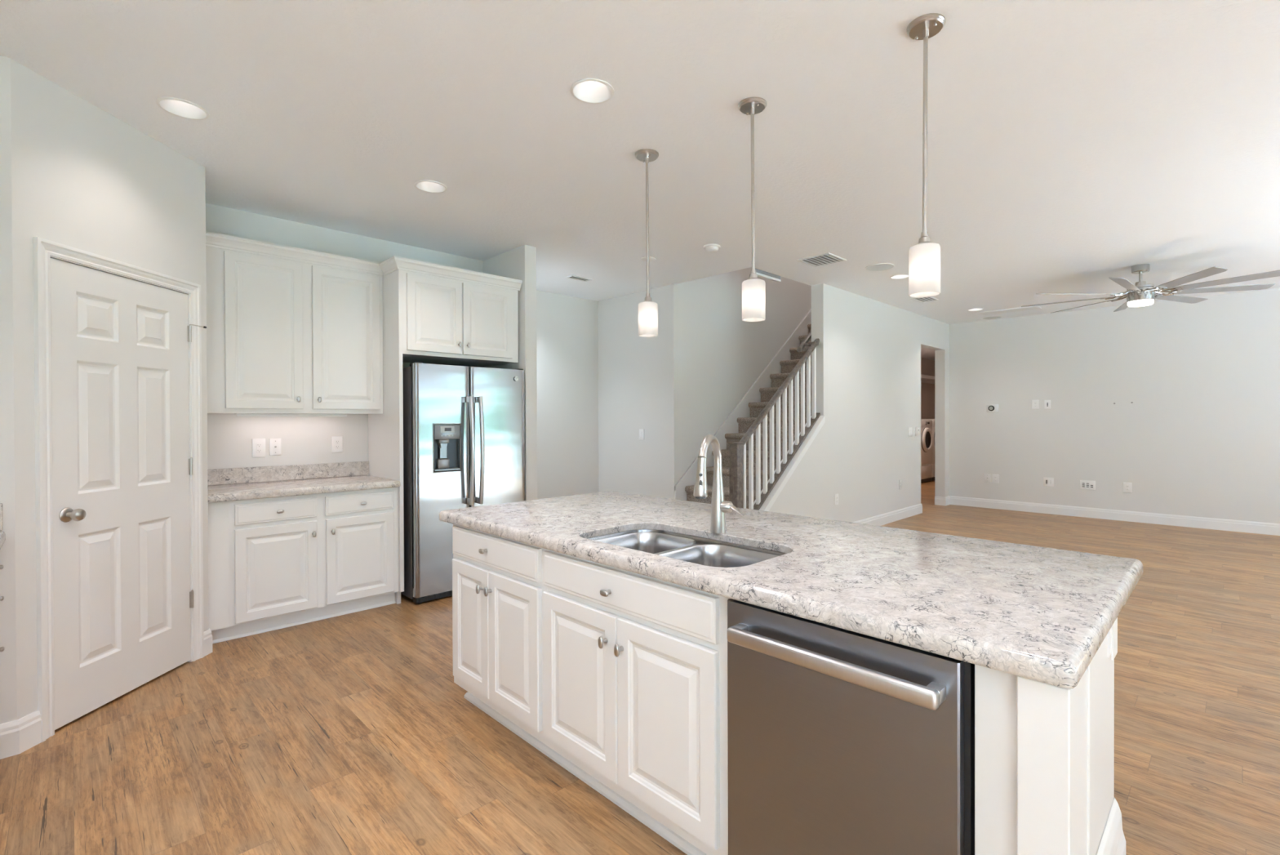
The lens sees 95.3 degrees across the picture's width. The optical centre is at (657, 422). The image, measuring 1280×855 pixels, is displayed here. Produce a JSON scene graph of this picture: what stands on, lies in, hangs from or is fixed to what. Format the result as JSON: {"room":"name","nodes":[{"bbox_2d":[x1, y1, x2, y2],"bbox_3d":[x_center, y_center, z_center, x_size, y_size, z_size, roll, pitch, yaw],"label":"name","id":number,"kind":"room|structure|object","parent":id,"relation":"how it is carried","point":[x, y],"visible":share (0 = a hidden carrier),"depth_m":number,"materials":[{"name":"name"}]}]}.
{"room":"kitchen","nodes":[
{"label":"kitchen","id":0,"kind":"room"},
{"bbox_2d":[0,55,17,724],"bbox_3d":[-2.891,-0.202,2.169,0.120,3.100,0.670,0,0,45],"label":"wall","id":1,"kind":"structure","parent":0,"point":[8,691],"depth_m":2.35,"materials":[{"name":"white paint"}]},
{"bbox_2d":[0,502,3,530],"bbox_3d":[-2.850,0.381,2.112,0.020,0.108,0.635,0,0,45],"label":"backsplash","id":2,"kind":"structure","parent":1,"relation":"attached to","point":[1,504],"depth_m":2.33,"materials":[{"name":"stone"}]},
{"bbox_2d":[10,58,208,719],"bbox_3d":[-2.665,-0.206,2.875,0.100,3.100,1.020,0,0,0],"label":"wall","id":3,"kind":"structure","parent":0,"point":[84,178],"depth_m":2.61,"materials":[{"name":"white paint"}]},
{"bbox_2d":[0,710,41,759],"bbox_3d":[-2.606,1.279,2.391,0.041,0.135,0.136,0,0,16],"label":"baseboard","id":4,"kind":"structure","parent":3,"relation":"attached to","point":[17,736],"depth_m":2.37,"materials":[{"name":"white wood"}]},
{"bbox_2d":[32,236,206,742],"bbox_3d":[-2.629,0.281,2.886,0.169,2.124,0.878,0,0,0],"label":"door","id":5,"kind":"structure","parent":3,"relation":"in","point":[118,424],"depth_m":2.80,"materials":[{"name":"white wood"}]},
{"bbox_2d":[204,627,212,656],"bbox_3d":[-2.623,1.273,3.402,0.046,0.135,0.157,0,0,-26],"label":"baseboard","id":6,"kind":"structure","parent":3,"relation":"attached to","point":[207,634],"depth_m":3.37,"materials":[{"name":"white wood"}]},
{"bbox_2d":[205,203,483,476],"bbox_3d":[-2.445,-0.218,4.636,0.120,3.100,2.259,0,0,45],"label":"wall","id":7,"kind":"structure","parent":0,"point":[304,440],"depth_m":4.32,"materials":[{"name":"white paint"}]},
{"bbox_2d":[252,438,265,457],"bbox_3d":[-2.837,0.180,4.149,0.010,0.132,0.080,0,0,45],"label":"wall outlet","id":8,"kind":"object","parent":7,"relation":"attached to","point":[258,444],"visible":1,"depth_m":4.14,"materials":[{"name":"white plastic"}]},
{"bbox_2d":[256,443,262,452],"bbox_3d":[-2.835,0.180,4.147,0.004,0.068,0.034,0,0,45],"label":"receptacle","id":9,"kind":"object","parent":8,"relation":"attached to","point":[259,446],"depth_m":4.15,"materials":[{"name":"white plastic"}]},
{"bbox_2d":[269,438,281,455],"bbox_3d":[-2.765,0.176,4.219,0.012,0.122,0.072,0,0,45],"label":"jack plate","id":10,"kind":"object","parent":7,"relation":"attached to","point":[274,443],"visible":1,"depth_m":4.21,"materials":[{"name":"white plastic"}]},
{"bbox_2d":[207,461,368,484],"bbox_3d":[-2.708,0.367,4.271,0.020,0.108,1.118,0,0,45],"label":"backsplash","id":11,"kind":"structure","parent":7,"relation":"attached to","point":[277,473],"depth_m":4.25,"materials":[{"name":"stone"}]},
{"bbox_2d":[205,231,383,413],"bbox_3d":[-2.582,-0.630,4.137,0.381,1.131,1.118,0,0,45],"label":"upper cabinet","id":12,"kind":"object","parent":7,"relation":"attached to","point":[290,329],"visible":0.92,"depth_m":3.99,"materials":[{"name":"white wood"}]},
{"bbox_2d":[234,413,346,416],"bbox_3d":[-2.590,-0.053,4.147,0.080,0.022,0.680,0,0,45],"label":"light","id":13,"kind":"object","parent":12,"relation":"attached to","point":[237,414],"visible":0.99,"depth_m":4.09,"materials":[{"name":"white"}]},
{"bbox_2d":[331,435,342,452],"bbox_3d":[-2.478,0.168,4.510,0.010,0.124,0.076,0,0,45],"label":"wall outlet","id":14,"kind":"object","parent":7,"relation":"attached to","point":[336,441],"visible":1,"depth_m":4.51,"materials":[{"name":"white plastic"}]},
{"bbox_2d":[483,244,537,500],"bbox_3d":[-1.563,-0.225,5.430,1.391,3.100,0.115,0,0,45],"label":"wall","id":15,"kind":"structure","parent":0,"point":[519,263],"depth_m":4.95,"materials":[{"name":"white paint"}]},
{"bbox_2d":[536,289,598,498],"bbox_3d":[-1.416,-0.233,6.651,0.120,3.100,2.050,0,0,45],"label":"wall","id":16,"kind":"structure","parent":0,"point":[567,332],"depth_m":6.91,"materials":[{"name":"white paint"}]},
{"bbox_2d":[0,0,1279,359],"bbox_3d":[3.260,-2.843,4.896,9.320,2.690,20.420,0,0,45],"label":"ceiling","id":17,"kind":"structure","parent":0,"point":[1073,145],"depth_m":2.94,"materials":[{"name":"white paint"}]},
{"bbox_2d":[155,97,209,119],"bbox_3d":[-2.229,-1.574,2.740,0.196,0.206,0.196,0,0,45],"label":"recessed light","id":18,"kind":"object","parent":17,"relation":"in","point":[182,108],"visible":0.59,"depth_m":2.78,"materials":[{"name":"white plastic"}]},
{"bbox_2d":[413,179,447,192],"bbox_3d":[-1.425,-1.582,3.663,0.196,0.206,0.196,0,0,45],"label":"recessed light","id":19,"kind":"object","parent":17,"relation":"in","point":[430,186],"visible":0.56,"depth_m":3.72,"materials":[{"name":"white"}]},
{"bbox_2d":[564,275,591,281],"bbox_3d":[-0.817,-1.493,6.051,0.120,0.018,0.260,0,0,45],"label":"ceiling vent","id":20,"kind":"object","parent":17,"relation":"in","point":[571,277],"visible":1,"depth_m":6.04,"materials":[{"name":"white metal"}]},
{"bbox_2d":[570,78,614,103],"bbox_3d":[-0.291,-1.580,2.606,0.196,0.206,0.196,0,0,45],"label":"recessed light","id":21,"kind":"object","parent":17,"relation":"in","point":[591,91],"visible":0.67,"depth_m":2.66,"materials":[{"name":"white plastic"}]},
{"bbox_2d":[635,148,658,337],"bbox_3d":[-0.057,-0.985,3.234,0.132,1.005,0.132,0,0,45],"label":"pendant light","id":22,"kind":"object","parent":17,"relation":"hanging from","point":[647,308],"visible":1,"depth_m":3.21,"materials":[{"name":"white glass"}]},
{"bbox_2d":[703,243,720,252],"bbox_3d":[0.464,-1.476,4.957,0.144,0.046,0.144,0,0,45],"label":"smoke detector","id":23,"kind":"object","parent":17,"relation":"attached to","point":[713,247],"visible":1,"depth_m":4.92,"materials":[{"name":"white plastic"}]},
{"bbox_2d":[737,96,766,321],"bbox_3d":[0.445,-0.983,2.726,0.132,1.005,0.132,0,0,45],"label":"pendant light","id":24,"kind":"object","parent":17,"relation":"hanging from","point":[753,291],"visible":1,"depth_m":2.70,"materials":[{"name":"white glass"}]},
{"bbox_2d":[755,268,780,282],"bbox_3d":[1.109,-1.495,5.905,0.030,0.065,0.465,0,0,45],"label":"ceiling light","id":25,"kind":"object","parent":17,"relation":"attached to","point":[760,273],"visible":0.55,"depth_m":5.90,"materials":[{"name":"white"}]},
{"bbox_2d":[795,252,846,266],"bbox_3d":[1.516,-1.496,5.385,0.330,0.018,0.330,0,0,45],"label":"ceiling vent","id":26,"kind":"object","parent":17,"relation":"in","point":[828,258],"visible":1,"depth_m":5.37,"materials":[{"name":"white metal"}]},
{"bbox_2d":[864,262,894,271],"bbox_3d":[2.154,-1.506,5.653,0.270,0.006,0.270,0,0,45],"label":"ceiling speaker","id":27,"kind":"object","parent":17,"relation":"attached to","point":[882,266],"visible":1,"depth_m":5.65,"materials":[{"name":"white"}]},
{"bbox_2d":[889,274,908,279],"bbox_3d":[2.510,-1.609,6.032,0.196,0.206,0.196,0,0,45],"label":"recessed light","id":28,"kind":"object","parent":17,"relation":"in","point":[896,276],"visible":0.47,"depth_m":6.09,"materials":[{"name":"white"}]},
{"bbox_2d":[910,296,938,302],"bbox_3d":[3.291,-1.513,7.174,0.220,0.018,0.320,0,0,45],"label":"ceiling vent","id":29,"kind":"object","parent":17,"relation":"in","point":[928,299],"visible":0.81,"depth_m":7.17,"materials":[{"name":"white metal"}]},
{"bbox_2d":[906,13,945,297],"bbox_3d":[1.004,-0.982,2.181,0.132,1.005,0.132,0,0,45],"label":"pendant light","id":30,"kind":"object","parent":17,"relation":"hanging from","point":[924,257],"visible":1,"depth_m":2.16,"materials":[{"name":"white glass"}]},
{"bbox_2d":[967,307,983,311],"bbox_3d":[4.298,-1.627,7.877,0.196,0.206,0.196,0,0,45],"label":"recessed light","id":31,"kind":"object","parent":17,"relation":"in","point":[975,308],"visible":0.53,"depth_m":7.93,"materials":[{"name":"white"}]},
{"bbox_2d":[982,315,1001,319],"bbox_3d":[4.890,-1.532,8.517,0.250,0.006,0.250,0,0,45],"label":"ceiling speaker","id":32,"kind":"object","parent":17,"relation":"attached to","point":[989,317],"visible":1,"depth_m":8.49,"materials":[{"name":"white"}]},
{"bbox_2d":[977,305,1041,315],"bbox_3d":[4.787,-1.524,7.944,0.720,0.014,0.260,0,0,45],"label":"blade","id":33,"kind":"object","parent":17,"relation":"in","point":[1036,307],"visible":0.98,"depth_m":7.91,"materials":[{"name":"white"}]},
{"bbox_2d":[1021,263,1279,312],"bbox_3d":[4.657,-1.325,5.636,1.948,0.384,1.947,0,0,45],"label":"ceiling fan","id":34,"kind":"object","parent":17,"relation":"hanging from","point":[1140,294],"visible":1,"depth_m":5.45,"materials":[{"name":"silver metal"}]},
{"bbox_2d":[0,480,1279,854],"bbox_3d":[3.273,1.372,4.921,9.320,0.120,20.420,0,0,45],"label":"floor","id":35,"kind":"structure","parent":0,"point":[354,733],"depth_m":2.40,"materials":[{"name":"brown wood"}]},
{"bbox_2d":[0,564,4,651],"bbox_3d":[-2.715,0.917,1.978,0.400,0.865,0.650,0,0,45],"label":"base cabinet","id":36,"kind":"object","parent":35,"relation":"on","point":[2,597],"visible":1,"depth_m":2.30,"materials":[{"name":"white"}]},
{"bbox_2d":[0,502,5,549],"bbox_3d":[-2.386,0.405,1.657,1.320,0.155,0.642,0,0,45],"label":"countertop","id":37,"kind":"structure","parent":36,"relation":"on","point":[2,535],"depth_m":2.33,"materials":[{"name":"stone"}]},
{"bbox_2d":[208,487,399,644],"bbox_3d":[-2.479,0.903,4.048,0.658,0.865,1.118,0,0,45],"label":"base cabinet","id":38,"kind":"object","parent":35,"relation":"on","point":[274,563],"visible":0.96,"depth_m":3.79,"materials":[{"name":"white wood"}]},
{"bbox_2d":[207,461,400,502],"bbox_3d":[-2.483,0.391,4.048,0.654,0.155,1.118,0,0,45],"label":"countertop","id":39,"kind":"structure","parent":38,"relation":"on","point":[228,484],"depth_m":4.07,"materials":[{"name":"stone"}]},
{"bbox_2d":[368,255,522,604],"bbox_3d":[-1.741,0.068,4.772,0.682,2.522,1.050,0,0,45],"label":"tall cabinet","id":40,"kind":"object","parent":35,"relation":"on","point":[433,313],"visible":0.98,"depth_m":4.43,"materials":[{"name":"white wood"}]},
{"bbox_2d":[400,361,524,603],"bbox_3d":[-1.634,0.443,4.751,0.795,1.772,0.923,0,0,45],"label":"refrigerator","id":41,"kind":"object","parent":35,"relation":"on","point":[464,426],"visible":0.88,"depth_m":4.40,"materials":[{"name":"grey metal"}]},
{"bbox_2d":[452,524,560,763],"bbox_3d":[-0.544,0.905,2.680,0.773,0.865,0.566,0,0,45],"label":"base cabinet","id":42,"kind":"object","parent":35,"relation":"on","point":[498,587],"visible":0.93,"depth_m":2.45,"materials":[{"name":"white wood"}]},
{"bbox_2d":[542,548,729,854],"bbox_3d":[0.050,0.907,2.090,0.902,0.865,0.566,0,0,45],"label":"base cabinet","id":43,"kind":"object","parent":35,"relation":"on","point":[635,664],"visible":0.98,"depth_m":1.84,"materials":[{"name":"white wood"}]},
{"bbox_2d":[439,490,1142,688],"bbox_3d":[0.221,0.447,2.308,2.535,0.047,1.088,0,0,45],"label":"countertop","id":44,"kind":"structure","parent":43,"relation":"on","point":[1037,613],"depth_m":1.65,"materials":[{"name":"stone"}]},
{"bbox_2d":[588,528,786,567],"bbox_3d":[0.080,0.554,2.095,0.829,0.196,0.474,0,0,45],"label":"sink","id":45,"kind":"object","parent":44,"relation":"in","point":[699,550],"visible":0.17,"depth_m":2.23,"materials":[{"name":"metal"}]},
{"bbox_2d":[693,434,743,533],"bbox_3d":[0.231,0.234,2.151,0.141,0.380,0.247,0,0,25],"label":"kitchen faucet","id":46,"kind":"object","parent":44,"relation":"on","point":[719,507],"visible":1,"depth_m":2.23,"materials":[{"name":"silver metal"}]},
{"bbox_2d":[674,308,811,508],"bbox_3d":[1.747,-0.513,7.207,1.004,3.631,4.080,0,0,45],"label":"staircase","id":47,"kind":"structure","parent":35,"relation":"on","point":[757,397],"depth_m":7.00,"materials":[{"name":"wood"}]},
{"bbox_2d":[727,598,974,854],"bbox_3d":[0.572,0.910,1.542,0.599,0.862,0.600,0,0,45],"label":"dishwasher","id":48,"kind":"object","parent":35,"relation":"on","point":[841,741],"visible":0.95,"depth_m":1.34,"materials":[{"name":"grey metal"}]},
{"bbox_2d":[920,418,933,482],"bbox_3d":[5.389,0.589,12.436,0.775,1.318,0.686,0,0,45],"label":"washing machine","id":49,"kind":"object","parent":35,"relation":"on","point":[926,438],"visible":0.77,"depth_m":12.18,"materials":[{"name":"white metal"}]},
{"bbox_2d":[930,418,934,480],"bbox_3d":[5.889,0.584,12.940,0.775,1.318,0.686,0,0,45],"label":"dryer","id":50,"kind":"object","parent":35,"relation":"on","point":[932,464],"visible":0.11,"depth_m":12.50,"materials":[{"name":"white metal"}]},
{"bbox_2d":[974,617,1125,854],"bbox_3d":[0.883,0.909,1.321,0.241,0.865,0.589,0,0,45],"label":"island end panel","id":51,"kind":"object","parent":35,"relation":"on","point":[1044,753],"visible":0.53,"depth_m":1.14,"materials":[{"name":"white wood"}]},
{"bbox_2d":[597,266,811,498],"bbox_3d":[1.046,-1.425,8.127,1.290,5.450,3.770,0,0,45],"label":"wall","id":52,"kind":"structure","parent":0,"point":[680,384],"depth_m":6.81,"materials":[{"name":"white paint"}]},
{"bbox_2d":[639,428,644,439],"bbox_3d":[-0.183,0.136,6.696,0.076,0.122,0.012,0,0,45],"label":"light switch","id":53,"kind":"object","parent":52,"relation":"attached to","point":[641,430],"visible":1,"depth_m":6.69,"materials":[{"name":"white plastic"}]},
{"bbox_2d":[768,283,949,522],"bbox_3d":[4.073,-1.448,10.315,2.386,5.450,11.600,0,0,45],"label":"wall","id":54,"kind":"structure","parent":0,"point":[868,350],"depth_m":7.13,"materials":[{"name":"white paint"}]},
{"bbox_2d":[728,329,825,511],"bbox_3d":[1.588,-0.251,6.282,0.264,3.120,2.642,0,0,45],"label":"stair railing","id":55,"kind":"object","parent":54,"relation":"attached to","point":[766,498],"visible":0.85,"depth_m":5.83,"materials":[{"name":"white wood"}]},
{"bbox_2d":[835,493,838,505],"bbox_3d":[2.015,0.864,6.546,0.010,0.124,0.076,0,0,45],"label":"wall outlet","id":56,"kind":"object","parent":54,"relation":"attached to","point":[836,495],"visible":1,"depth_m":6.54,"materials":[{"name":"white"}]},
{"bbox_2d":[853,503,922,525],"bbox_3d":[2.268,1.236,6.902,0.163,0.135,4.137,0,0,45],"label":"baseboard","id":57,"kind":"structure","parent":54,"relation":"attached to","point":[890,517],"depth_m":7.61,"materials":[{"name":"white wood"}]},
{"bbox_2d":[898,479,901,488],"bbox_3d":[3.247,0.828,7.788,0.010,0.124,0.076,0,0,45],"label":"wall outlet","id":58,"kind":"object","parent":54,"relation":"attached to","point":[900,481],"visible":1,"depth_m":7.77,"materials":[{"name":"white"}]},
{"bbox_2d":[908,426,911,435],"bbox_3d":[3.486,0.127,8.024,0.012,0.122,0.120,0,0,45],"label":"light switch","id":59,"kind":"object","parent":54,"relation":"attached to","point":[909,428],"visible":1,"depth_m":8.01,"materials":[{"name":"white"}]},
{"bbox_2d":[915,426,919,435],"bbox_3d":[3.642,0.126,8.165,0.036,0.120,0.070,0,0,45],"label":"wall control","id":60,"kind":"object","parent":54,"relation":"attached to","point":[917,428],"visible":1,"depth_m":8.14,"materials":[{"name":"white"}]},
{"bbox_2d":[920,373,934,383],"bbox_3d":[5.575,-1.035,13.125,0.320,0.140,4.500,0,0,45],"label":"shelf","id":61,"kind":"object","parent":54,"relation":"attached to","point":[924,378],"visible":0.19,"depth_m":13.93,"materials":[{"name":"white"}]},
{"bbox_2d":[934,495,950,505],"bbox_3d":[4.457,1.215,9.109,0.163,0.135,0.211,0,0,45],"label":"baseboard","id":62,"kind":"structure","parent":54,"relation":"attached to","point":[939,500],"depth_m":9.04,"materials":[{"name":"white wood"}]},
{"bbox_2d":[949,288,1279,523],"bbox_3d":[6.952,-0.262,6.853,6.584,3.100,0.120,0,0,45],"label":"wall","id":63,"kind":"structure","parent":0,"point":[1200,437],"depth_m":7.60,"materials":[{"name":"white paint"}]},
{"bbox_2d":[984,473,991,482],"bbox_3d":[4.956,0.834,8.751,0.085,0.122,0.012,0,0,45],"label":"jack plate","id":64,"kind":"object","parent":63,"relation":"attached to","point":[987,477],"visible":1,"depth_m":8.75,"materials":[{"name":"white plastic"}]},
{"bbox_2d":[986,404,998,412],"bbox_3d":[4.993,-0.214,8.688,0.164,0.112,0.034,0,0,45],"label":"thermostat","id":65,"kind":"object","parent":63,"relation":"attached to","point":[989,407],"visible":1,"depth_m":8.68,"materials":[{"name":"white plastic"}]},
{"bbox_2d":[992,474,999,483],"bbox_3d":[5.034,0.834,8.675,0.085,0.128,0.010,0,0,45],"label":"wall outlet","id":66,"kind":"object","parent":63,"relation":"attached to","point":[995,477],"visible":1,"depth_m":8.67,"materials":[{"name":"white plastic"}]},
{"bbox_2d":[1031,400,1039,408],"bbox_3d":[5.392,-0.259,8.309,0.085,0.128,0.010,0,0,45],"label":"wall outlet","id":67,"kind":"object","parent":63,"relation":"attached to","point":[1035,403],"visible":1,"depth_m":8.30,"materials":[{"name":"white plastic"}]},
{"bbox_2d":[1044,400,1050,408],"bbox_3d":[5.496,-0.255,8.207,0.076,0.122,0.008,0,0,45],"label":"plate","id":68,"kind":"object","parent":63,"relation":"attached to","point":[1046,402],"visible":1,"depth_m":8.21,"materials":[{"name":"white plastic"}]},
{"bbox_2d":[1043,476,1053,486],"bbox_3d":[5.509,0.836,8.204,0.125,0.122,0.008,0,0,45],"label":"plate","id":69,"kind":"object","parent":63,"relation":"attached to","point":[1049,482],"visible":1,"depth_m":8.20,"materials":[{"name":"white plastic"}]},
{"bbox_2d":[1080,480,1095,489],"bbox_3d":[5.826,0.846,7.890,0.172,0.122,0.008,0,0,45],"label":"plate","id":70,"kind":"object","parent":63,"relation":"attached to","point":[1084,484],"visible":1,"depth_m":7.89,"materials":[{"name":"white plastic"}]},
{"bbox_2d":[950,495,1279,535],"bbox_3d":[6.915,1.221,6.808,6.568,0.135,0.016,0,0,45],"label":"baseboard","id":71,"kind":"structure","parent":63,"relation":"attached to","point":[1258,527],"depth_m":7.59,"materials":[{"name":"white wood"}]},
{"bbox_2d":[1123,482,1132,493],"bbox_3d":[6.125,0.846,7.592,0.090,0.132,0.010,0,0,45],"label":"wall outlet","id":72,"kind":"object","parent":63,"relation":"attached to","point":[1127,486],"visible":1,"depth_m":7.59,"materials":[{"name":"white plastic"}]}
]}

